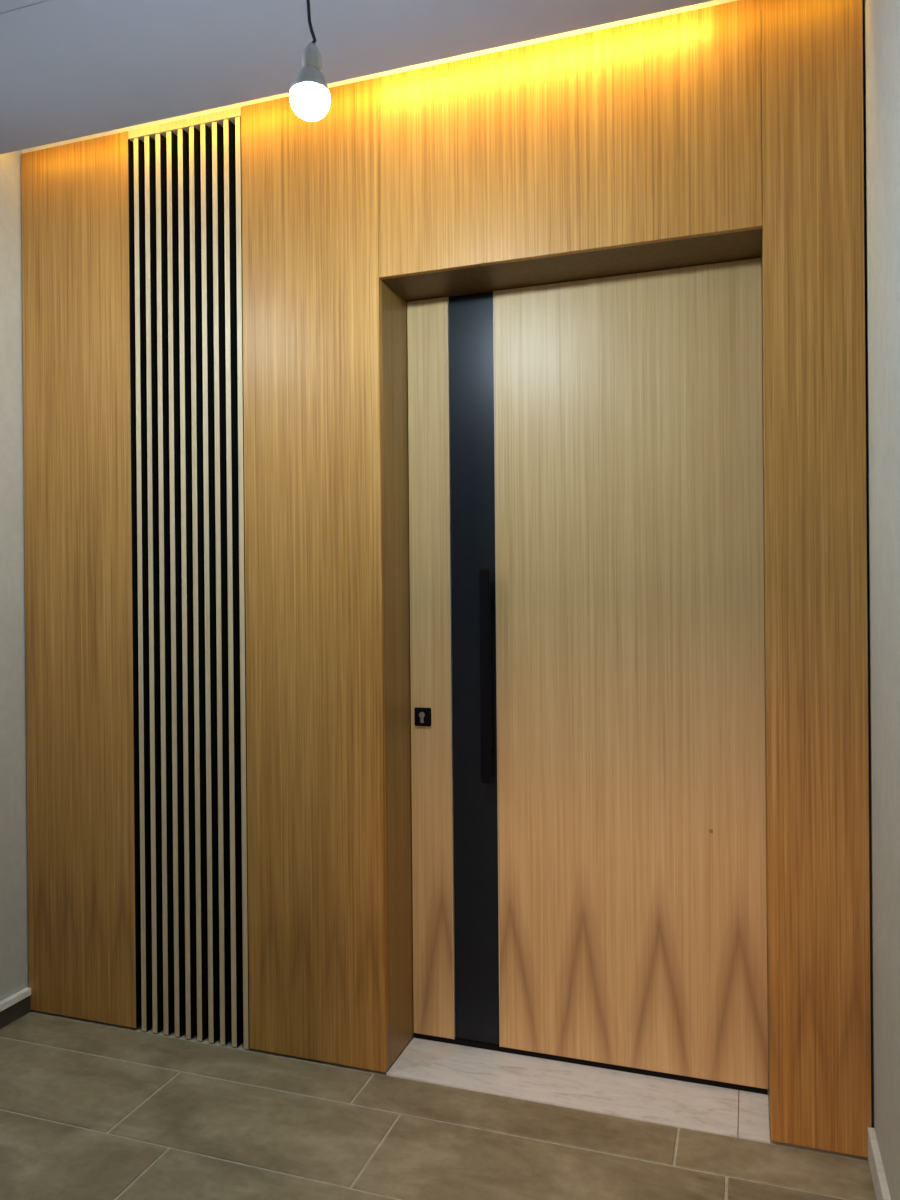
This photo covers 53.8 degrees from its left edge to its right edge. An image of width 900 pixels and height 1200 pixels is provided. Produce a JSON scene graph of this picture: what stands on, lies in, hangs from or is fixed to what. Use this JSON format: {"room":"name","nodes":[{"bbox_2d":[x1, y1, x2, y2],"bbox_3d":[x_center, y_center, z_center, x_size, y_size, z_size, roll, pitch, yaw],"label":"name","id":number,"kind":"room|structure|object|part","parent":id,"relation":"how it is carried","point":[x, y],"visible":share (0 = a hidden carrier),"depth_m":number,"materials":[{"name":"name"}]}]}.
{"room":"apartment entrance hallway","nodes":[
{"label":"apartment entrance hallway","id":0,"kind":"room"},
{"bbox_2d":[0,150,28,1000],"bbox_3d":[-2.055,-0.069,1.441,0.100,3.070,4.000,0,0,19],"label":"wall","id":1,"kind":"structure","parent":0,"point":[14,947],"depth_m":2.99,"materials":[{"name":"white paint"}]},
{"bbox_2d":[0,987,30,1028],"bbox_3d":[-2.018,1.374,1.329,0.021,0.083,3.599,0,0,19],"label":"baseboard","id":2,"kind":"structure","parent":1,"relation":"attached to","point":[17,1005],"depth_m":2.96,"materials":[{"name":"stone"}]},
{"bbox_2d":[0,0,712,153],"bbox_3d":[-0.780,-1.589,0.976,2.838,0.211,3.950,0,0,19],"label":"ceiling","id":3,"kind":"structure","parent":0,"point":[70,69],"depth_m":2.37,"materials":[{"name":"paint"}]},
{"bbox_2d":[290,0,329,120],"bbox_3d":[-0.289,-1.239,1.820,0.082,0.499,0.082,0,0,19],"label":"pendant bulb","id":4,"kind":"object","parent":3,"relation":"hanging from","point":[309,92],"visible":1,"depth_m":1.80,"materials":[{"name":"white glass"}]},
{"bbox_3d":[-0.288,-1.065,1.820,0.080,0.051,0.080,0,0,19],"label":"bulb","id":5,"kind":"part","parent":4,"relation":"part of","materials":[{"name":"white glass"}]},
{"bbox_3d":[-0.286,-1.302,1.819,0.021,0.332,0.009,0,0,19],"label":"cord","id":6,"kind":"part","parent":4,"relation":"part of","materials":[{"name":"rubber"}]},
{"bbox_2d":[0,1010,875,1199],"bbox_3d":[-0.745,1.430,1.004,2.838,0.051,4.000,0,0,19],"label":"floor","id":7,"kind":"structure","parent":0,"point":[90,1110],"depth_m":2.30,"materials":[{"name":"tile"}]},
{"bbox_2d":[386,1038,769,1143],"bbox_3d":[0.358,1.393,2.565,1.064,0.007,0.263,0,0,19],"label":"threshold","id":8,"kind":"object","parent":7,"relation":"on","point":[664,1101],"visible":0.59,"depth_m":2.52,"materials":[{"name":"stone"}]},
{"bbox_2d":[21,0,871,1157],"bbox_3d":[-0.165,-0.111,2.753,2.638,3.024,0.300,0,0,19],"label":"wall","id":9,"kind":"structure","parent":0,"point":[715,131],"depth_m":2.63,"materials":[{"name":"brown wood"}]},
{"bbox_3d":[-1.244,-0.064,2.972,0.440,2.929,0.020,0,0,19],"label":"wood panel","id":10,"kind":"part","parent":9,"relation":"part of","materials":[{"name":"brown wood"}]},
{"bbox_3d":[-1.029,-0.052,2.913,0.003,2.901,0.044,0,0,19],"label":"shadow trim","id":11,"kind":"part","parent":9,"relation":"part of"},
{"bbox_2d":[134,117,249,1048],"bbox_3d":[-0.828,-0.051,2.853,0.422,2.908,0.058,0,0,19],"label":"slatted wall panel","id":12,"kind":"object","parent":9,"relation":"attached to","point":[188,187],"visible":0.98,"depth_m":2.83,"materials":[{"name":"brown wood"}]},
{"bbox_3d":[-0.417,-0.071,2.691,0.460,2.929,0.020,0,0,19],"label":"wood panel","id":13,"kind":"part","parent":9,"relation":"part of","materials":[{"name":"brown wood"}]},
{"bbox_3d":[0.295,-1.247,2.445,1.064,0.588,0.020,0,0,19],"label":"wood panel","id":14,"kind":"part","parent":9,"relation":"part of","materials":[{"name":"brown wood"}]},
{"bbox_2d":[407,258,767,1094],"bbox_3d":[0.377,0.218,2.644,1.062,2.340,0.089,0,0,19],"label":"door","id":15,"kind":"structure","parent":9,"relation":"in","point":[588,745],"depth_m":2.63,"materials":[{"name":"brown wood"}]},
{"bbox_3d":[-0.086,0.369,2.797,0.055,0.058,0.009,0,0,19],"label":"lock plate","id":16,"kind":"part","parent":15,"relation":"part of","materials":[{"name":"black metal"}]},
{"bbox_3d":[-0.056,0.214,2.815,0.133,2.324,0.044,0,0,19],"label":"panel","id":17,"kind":"part","parent":15,"relation":"part of","materials":[{"name":"brown wood"}]},
{"bbox_3d":[0.109,0.232,2.698,0.031,0.647,0.019,0,0,19],"label":"pull handle","id":18,"kind":"part","parent":15,"relation":"part of","materials":[{"name":"black metal"}]},
{"bbox_3d":[0.922,-0.082,2.237,0.236,2.929,0.020,0,0,19],"label":"wood panel","id":19,"kind":"part","parent":9,"relation":"part of","materials":[{"name":"brown wood"}]},
{"bbox_2d":[862,0,899,1199],"bbox_3d":[0.538,-0.090,0.562,0.100,3.070,4.000,0,0,19],"label":"wall","id":20,"kind":"structure","parent":0,"point":[881,18],"depth_m":1.96,"materials":[{"name":"white paint"}]},
{"bbox_2d":[868,1127,890,1199],"bbox_3d":[0.464,1.353,0.487,0.016,0.084,3.599,0,0,19],"label":"baseboard","id":21,"kind":"structure","parent":20,"relation":"attached to","point":[878,1175],"depth_m":2.06,"materials":[{"name":"stone"}]}
]}

